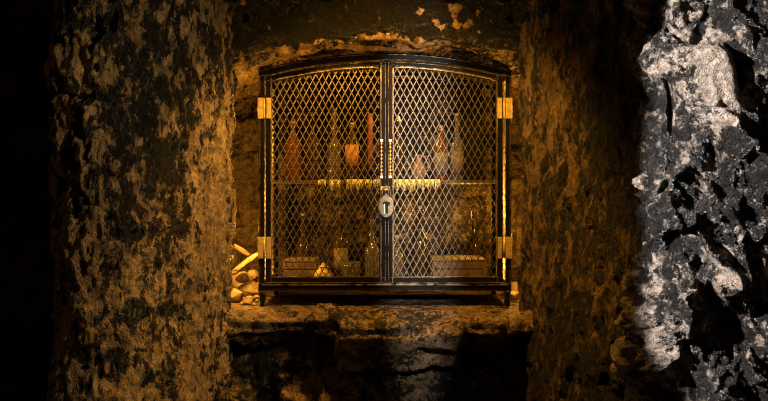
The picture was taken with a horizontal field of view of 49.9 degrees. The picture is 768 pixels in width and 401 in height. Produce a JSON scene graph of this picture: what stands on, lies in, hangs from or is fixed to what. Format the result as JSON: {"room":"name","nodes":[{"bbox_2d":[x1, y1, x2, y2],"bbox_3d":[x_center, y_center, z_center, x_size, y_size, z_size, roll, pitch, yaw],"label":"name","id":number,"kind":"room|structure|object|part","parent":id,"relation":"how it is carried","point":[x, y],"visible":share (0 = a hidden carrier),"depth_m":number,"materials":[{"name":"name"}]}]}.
{"room":"underground cellar","nodes":[
{"label":"underground cellar","id":0,"kind":"room"},
{"bbox_2d":[0,0,55,400],"bbox_3d":[-1.783,0.083,2.970,1.756,2.674,0.219,0,0,-17],"label":"wall","id":1,"kind":"structure","parent":0,"point":[27,266],"depth_m":3.10,"materials":[{"name":"paint"}]},
{"bbox_2d":[43,0,237,400],"bbox_3d":[-0.765,0.084,2.976,0.549,2.672,1.373,0,0,0],"label":"stone pillar","id":2,"kind":"structure","parent":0,"point":[142,120],"depth_m":2.38,"materials":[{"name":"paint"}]},
{"bbox_2d":[231,77,523,282],"bbox_3d":[-0.003,-0.084,3.622,1.694,1.267,0.129,0,0,0],"label":"wall","id":3,"kind":"structure","parent":0,"point":[245,140],"depth_m":3.62,"materials":[{"name":"stone"}]},
{"bbox_2d":[229,0,528,111],"bbox_3d":[-0.002,-0.777,3.254,2.033,1.176,0.892,0,0,0],"label":"wall","id":4,"kind":"structure","parent":0,"point":[267,33],"depth_m":2.86,"materials":[{"name":"brown stone"}]},
{"bbox_2d":[225,291,533,400],"bbox_3d":[-0.002,0.887,3.200,1.596,1.079,1.040,0,0,0],"label":"wall","id":5,"kind":"structure","parent":0,"point":[301,345],"depth_m":2.90,"materials":[{"name":"stone"}]},
{"bbox_2d":[231,288,243,302],"bbox_3d":[-0.562,0.361,3.125,0.069,0.054,0.061,0,0,-30],"label":"rubble stone","id":6,"kind":"object","parent":5,"relation":"on","point":[237,295],"visible":0.77,"depth_m":3.11,"materials":[{"name":"stone"}]},
{"bbox_2d":[231,252,257,274],"bbox_3d":[-0.530,0.242,3.162,0.107,0.087,0.041,0,0,-11],"label":"bone","id":7,"kind":"object","parent":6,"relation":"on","point":[247,261],"visible":0.96,"depth_m":3.15},
{"bbox_2d":[232,274,242,288],"bbox_3d":[-0.600,0.336,3.335,0.081,0.105,0.080,0,0,31],"label":"rubble stone","id":8,"kind":"object","parent":5,"relation":"on","point":[236,284],"visible":0.09,"depth_m":3.30,"materials":[{"name":"stone"}]},
{"bbox_2d":[234,244,249,255],"bbox_3d":[-0.564,0.195,3.275,0.063,0.048,0.026,0,0,-5],"label":"bone","id":9,"kind":"object","parent":5,"relation":"on","point":[240,249],"visible":1,"depth_m":3.26},
{"bbox_2d":[238,280,258,296],"bbox_3d":[-0.530,0.350,3.224,0.083,0.076,0.068,0,0,0],"label":"rubble stone","id":10,"kind":"object","parent":5,"relation":"on","point":[249,288],"visible":0.77,"depth_m":3.20,"materials":[{"name":"stone"}]},
{"bbox_2d":[235,271,248,282],"bbox_3d":[-0.553,0.299,3.220,0.050,0.045,0.054,0,0,16],"label":"rubble stone","id":11,"kind":"object","parent":10,"relation":"on","point":[241,277],"visible":0.97,"depth_m":3.20,"materials":[{"name":"brown stone"}]},
{"bbox_2d":[243,296,254,304],"bbox_3d":[-0.498,0.370,3.050,0.043,0.036,0.033,0,0,-34],"label":"rubble stone","id":12,"kind":"object","parent":5,"relation":"on","point":[248,300],"visible":0.95,"depth_m":3.04,"materials":[{"name":"stone"}]},
{"bbox_2d":[258,53,511,306],"bbox_3d":[0.004,-0.075,3.187,0.921,0.924,0.432,0,0,0],"label":"cabinet","id":13,"kind":"object","parent":5,"relation":"on","point":[270,279],"visible":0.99,"depth_m":3.00,"materials":[{"name":"black metal"}]},
{"bbox_3d":[-0.446,-0.071,3.011,0.022,0.802,0.022,0,0,0],"label":"corner post","id":14,"kind":"part","parent":13,"relation":"part of","materials":[{"name":"black metal"}]},
{"bbox_3d":[-0.443,0.357,3.011,0.025,0.060,0.025,0,0,0],"label":"leg","id":15,"kind":"part","parent":13,"relation":"part of","materials":[{"name":"black metal"}]},
{"bbox_3d":[-0.446,-0.071,3.389,0.022,0.802,0.022,0,0,0],"label":"corner post","id":16,"kind":"part","parent":13,"relation":"part of","materials":[{"name":"black metal"}]},
{"bbox_2d":[285,121,300,179],"bbox_3d":[-0.353,-0.193,3.200,0.060,0.232,0.059,0,0,0],"label":"bottle","id":17,"kind":"object","parent":13,"relation":"on","point":[296,166],"visible":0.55,"depth_m":3.18,"materials":[{"name":"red glass"}]},
{"bbox_2d":[283,257,319,275],"bbox_3d":[-0.318,0.268,3.200,0.124,0.086,0.200,0,0,0],"label":"wooden crate","id":18,"kind":"object","parent":13,"relation":"on","point":[299,259],"visible":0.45,"depth_m":3.10,"materials":[{"name":"brown wood"}]},
{"bbox_3d":[-0.318,0.229,3.200,0.121,0.008,0.200,0,0,0],"label":"lid","id":19,"kind":"part","parent":18,"relation":"part of","materials":[{"name":"brown wood"}]},
{"bbox_2d":[296,213,309,256],"bbox_3d":[-0.328,0.182,3.345,0.056,0.262,0.055,0,0,0],"label":"bottle","id":20,"kind":"object","parent":13,"relation":"on","point":[299,246],"visible":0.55,"depth_m":3.33,"materials":[{"name":"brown glass"}]},
{"bbox_2d":[304,113,319,179],"bbox_3d":[-0.286,-0.212,3.280,0.064,0.272,0.063,0,0,0],"label":"bottle","id":21,"kind":"object","parent":13,"relation":"on","point":[312,123],"visible":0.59,"depth_m":3.25,"materials":[{"name":"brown glass"}]},
{"bbox_2d":[314,263,331,275],"bbox_3d":[-0.226,0.272,3.068,0.068,0.082,0.068,0,0,0],"label":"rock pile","id":22,"kind":"object","parent":13,"relation":"on","point":[322,265],"visible":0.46,"depth_m":3.05,"materials":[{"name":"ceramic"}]},
{"bbox_3d":[-0.212,-0.103,2.998,0.436,0.800,0.015,0,0,0],"label":"door","id":23,"kind":"part","parent":13,"relation":"part of","materials":[{"name":"black metal"}]},
{"bbox_3d":[-0.209,-0.101,2.999,0.386,0.761,0.004,0,0,0],"label":"panel","id":24,"kind":"part","parent":13,"relation":"part of","materials":[{"name":"metal"}]},
{"bbox_2d":[327,108,340,179],"bbox_3d":[-0.194,-0.217,3.200,0.054,0.282,0.054,0,0,0],"label":"bottle","id":25,"kind":"object","parent":13,"relation":"on","point":[338,160],"visible":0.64,"depth_m":3.18,"materials":[{"name":"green glass"}]},
{"bbox_2d":[333,211,348,275],"bbox_3d":[-0.169,0.177,3.239,0.060,0.272,0.061,0,0,0],"label":"bottle","id":26,"kind":"object","parent":13,"relation":"on","point":[338,246],"visible":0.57,"depth_m":3.22,"materials":[{"name":"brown glass"}]},
{"bbox_2d":[341,261,360,275],"bbox_3d":[-0.123,0.270,3.080,0.072,0.085,0.074,0,0,0],"label":"tumbler","id":27,"kind":"object","parent":13,"relation":"on","point":[348,264],"visible":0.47,"depth_m":3.05,"materials":[{"name":"clear glass"}]},
{"bbox_2d":[345,122,358,179],"bbox_3d":[-0.123,-0.188,3.159,0.056,0.222,0.057,0,0,0],"label":"bottle","id":28,"kind":"object","parent":13,"relation":"on","point":[351,160],"visible":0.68,"depth_m":3.14,"materials":[{"name":"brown glass"}]},
{"bbox_2d":[366,113,373,179],"bbox_3d":[-0.054,-0.211,3.200,0.056,0.270,0.056,0,0,0],"label":"candle","id":29,"kind":"object","parent":13,"relation":"on","point":[370,123],"visible":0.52,"depth_m":3.19,"materials":[{"name":"red wax"}]},
{"bbox_2d":[365,219,378,275],"bbox_3d":[-0.047,0.192,3.200,0.056,0.242,0.055,0,0,0],"label":"bottle","id":30,"kind":"object","parent":13,"relation":"on","point":[374,252],"visible":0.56,"depth_m":3.18,"materials":[{"name":"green glass"}]},
{"bbox_2d":[318,179,440,190],"bbox_3d":[-0.016,-0.055,3.054,0.454,0.048,0.015,0,0,0],"label":"fringe","id":31,"kind":"object","parent":13,"relation":"attached to","point":[403,183],"visible":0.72,"depth_m":3.05,"materials":[{"name":"yellow fabric"}]},
{"bbox_3d":[-0.009,-0.151,2.981,0.012,0.124,0.011,0,0,0],"label":"beaded pull","id":32,"kind":"part","parent":13,"relation":"part of","materials":[{"name":"gold metal"}]},
{"bbox_2d":[272,180,495,183],"bbox_3d":[0.004,-0.071,3.225,0.870,0.010,0.330,0,0,0],"label":"shelf","id":33,"kind":"object","parent":13,"relation":"attached to","point":[273,182],"depth_m":3.06,"materials":[{"name":"wood"}]},
{"bbox_3d":[0.004,-0.493,3.400,0.920,0.088,0.007,0,0,0],"label":"rail","id":34,"kind":"part","parent":13,"relation":"part of","materials":[{"name":"black metal"}]},
{"bbox_3d":[0.004,0.315,3.397,0.920,0.029,0.010,0,0,0],"label":"rail","id":35,"kind":"part","parent":13,"relation":"part of","materials":[{"name":"black metal"}]},
{"bbox_3d":[0.004,0.315,3.000,0.920,0.029,0.016,0,0,0],"label":"rail","id":36,"kind":"part","parent":13,"relation":"part of","materials":[{"name":"black metal"}]},
{"bbox_3d":[0.004,-0.493,3.008,0.920,0.088,0.022,0,0,0],"label":"rail","id":37,"kind":"part","parent":13,"relation":"part of","materials":[{"name":"black metal"}]},
{"bbox_2d":[378,186,393,217],"bbox_3d":[0.008,0.005,2.969,0.058,0.117,0.022,0,0,0],"label":"padlock","id":38,"kind":"object","parent":13,"relation":"hanging from","point":[386,204],"visible":1,"depth_m":2.96,"materials":[{"name":"metal"}]},
{"bbox_3d":[0.011,-0.108,3.010,0.020,0.817,0.008,0,0,0],"label":"post","id":39,"kind":"part","parent":13,"relation":"part of","materials":[{"name":"black metal"}]},
{"bbox_3d":[0.022,-0.151,2.981,0.012,0.124,0.011,0,0,0],"label":"beaded pull","id":40,"kind":"part","parent":13,"relation":"part of","materials":[{"name":"gold metal"}]},
{"bbox_2d":[394,235,403,275],"bbox_3d":[0.049,0.222,3.120,0.052,0.182,0.052,0,0,0],"label":"bottle","id":41,"kind":"object","parent":13,"relation":"on","point":[396,258],"visible":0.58,"depth_m":3.10,"materials":[{"name":"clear glass"}]},
{"bbox_2d":[394,116,404,178],"bbox_3d":[0.055,-0.203,3.220,0.056,0.252,0.055,0,0,0],"label":"bottle","id":42,"kind":"object","parent":13,"relation":"on","point":[396,147],"visible":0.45,"depth_m":3.20,"materials":[{"name":"clear glass"}]},
{"bbox_2d":[412,206,427,275],"bbox_3d":[0.142,0.167,3.260,0.064,0.292,0.063,0,0,0],"label":"bottle","id":43,"kind":"object","parent":13,"relation":"on","point":[416,246],"visible":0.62,"depth_m":3.24,"materials":[{"name":"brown glass"}]},
{"bbox_2d":[411,155,429,178],"bbox_3d":[0.135,-0.126,3.159,0.063,0.099,0.060,0,0,41],"label":"jug","id":44,"kind":"object","parent":13,"relation":"on","point":[419,166],"visible":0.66,"depth_m":3.14,"materials":[{"name":"brown ceramic"}]},
{"bbox_2d":[434,125,447,179],"bbox_3d":[0.218,-0.182,3.159,0.056,0.212,0.057,0,0,0],"label":"bottle","id":45,"kind":"object","parent":13,"relation":"on","point":[442,160],"visible":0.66,"depth_m":3.14,"materials":[{"name":"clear glass"}]},
{"bbox_3d":[0.221,-0.101,2.999,0.375,0.761,0.004,0,0,0],"label":"panel","id":46,"kind":"part","parent":13,"relation":"part of","materials":[{"name":"metal"}]},
{"bbox_3d":[0.223,-0.103,2.998,0.416,0.800,0.015,0,0,0],"label":"door","id":47,"kind":"part","parent":13,"relation":"part of","materials":[{"name":"black metal"}]},
{"bbox_2d":[450,113,463,179],"bbox_3d":[0.283,-0.207,3.199,0.052,0.262,0.053,0,0,0],"label":"bottle","id":48,"kind":"object","parent":13,"relation":"on","point":[455,160],"visible":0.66,"depth_m":3.18,"materials":[{"name":"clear glass"}]},
{"bbox_2d":[429,255,486,275],"bbox_3d":[0.282,0.265,3.200,0.205,0.091,0.240,0,0,0],"label":"wooden crate","id":49,"kind":"object","parent":13,"relation":"on","point":[442,258],"visible":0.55,"depth_m":3.08,"materials":[{"name":"brown wood"}]},
{"bbox_3d":[0.282,0.224,3.200,0.202,0.008,0.240,0,0,0],"label":"lid","id":50,"kind":"part","parent":49,"relation":"part of","materials":[{"name":"brown wood"}]},
{"bbox_2d":[458,102,483,179],"bbox_3d":[0.342,-0.230,3.240,0.093,0.307,0.080,0,0,0],"label":"tin box","id":51,"kind":"object","parent":13,"relation":"on","point":[468,123],"visible":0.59,"depth_m":3.20,"materials":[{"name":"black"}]},
{"bbox_3d":[0.342,-0.370,3.240,0.093,0.026,0.080,0,0,0],"label":"lid","id":52,"kind":"part","parent":51,"relation":"part of","materials":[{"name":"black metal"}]},
{"bbox_2d":[468,208,479,254],"bbox_3d":[0.366,0.172,3.355,0.052,0.282,0.052,0,0,0],"label":"bottle","id":53,"kind":"object","parent":13,"relation":"on","point":[471,252],"visible":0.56,"depth_m":3.34,"materials":[{"name":"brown glass"}]},
{"bbox_3d":[0.453,-0.071,3.389,0.022,0.802,0.022,0,0,0],"label":"corner post","id":54,"kind":"part","parent":13,"relation":"part of","materials":[{"name":"black metal"}]},
{"bbox_3d":[0.450,0.357,3.011,0.025,0.060,0.025,0,0,0],"label":"leg","id":55,"kind":"part","parent":13,"relation":"part of","materials":[{"name":"black metal"}]},
{"bbox_3d":[0.453,-0.071,3.011,0.022,0.802,0.022,0,0,0],"label":"corner post","id":56,"kind":"part","parent":13,"relation":"part of","materials":[{"name":"black metal"}]},
{"bbox_2d":[510,291,518,299],"bbox_3d":[0.504,0.369,3.200,0.045,0.038,0.052,0,0,0],"label":"rubble stone","id":57,"kind":"object","parent":5,"relation":"on","point":[514,295],"visible":0.86,"depth_m":3.19,"materials":[{"name":"stone"}]},
{"bbox_2d":[511,281,519,294],"bbox_3d":[0.529,0.357,3.333,0.048,0.062,0.051,0,0,-28],"label":"rubble stone","id":58,"kind":"object","parent":5,"relation":"on","point":[514,285],"visible":0.34,"depth_m":3.31,"materials":[{"name":"stone"}]},
{"bbox_3d":[-0.520,0.355,3.342,0.070,0.065,0.053,0,0,0],"label":"rubble stone","id":59,"kind":"object","parent":5,"relation":"on","visible":0},
{"bbox_2d":[248,270,258,280],"bbox_3d":[-0.528,0.302,3.317,0.049,0.048,0.054,0,0,0],"label":"rubble stone","id":60,"kind":"object","parent":59,"relation":"on","point":[253,275],"visible":0.8,"depth_m":3.30,"materials":[{"name":"stone"}]},
{"bbox_2d":[517,0,646,400],"bbox_3d":[0.667,0.084,2.828,0.387,2.672,1.636,0,0,-15],"label":"stone pillar","id":61,"kind":"structure","parent":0,"point":[579,99],"depth_m":2.56,"materials":[{"name":"rock"}]},
{"bbox_2d":[610,0,767,400],"bbox_3d":[1.163,0.083,0.912,1.164,2.674,3.032,0,0,0],"label":"wall","id":62,"kind":"structure","parent":0,"point":[693,317],"depth_m":2.02,"materials":[{"name":"grey stone"}]}
]}

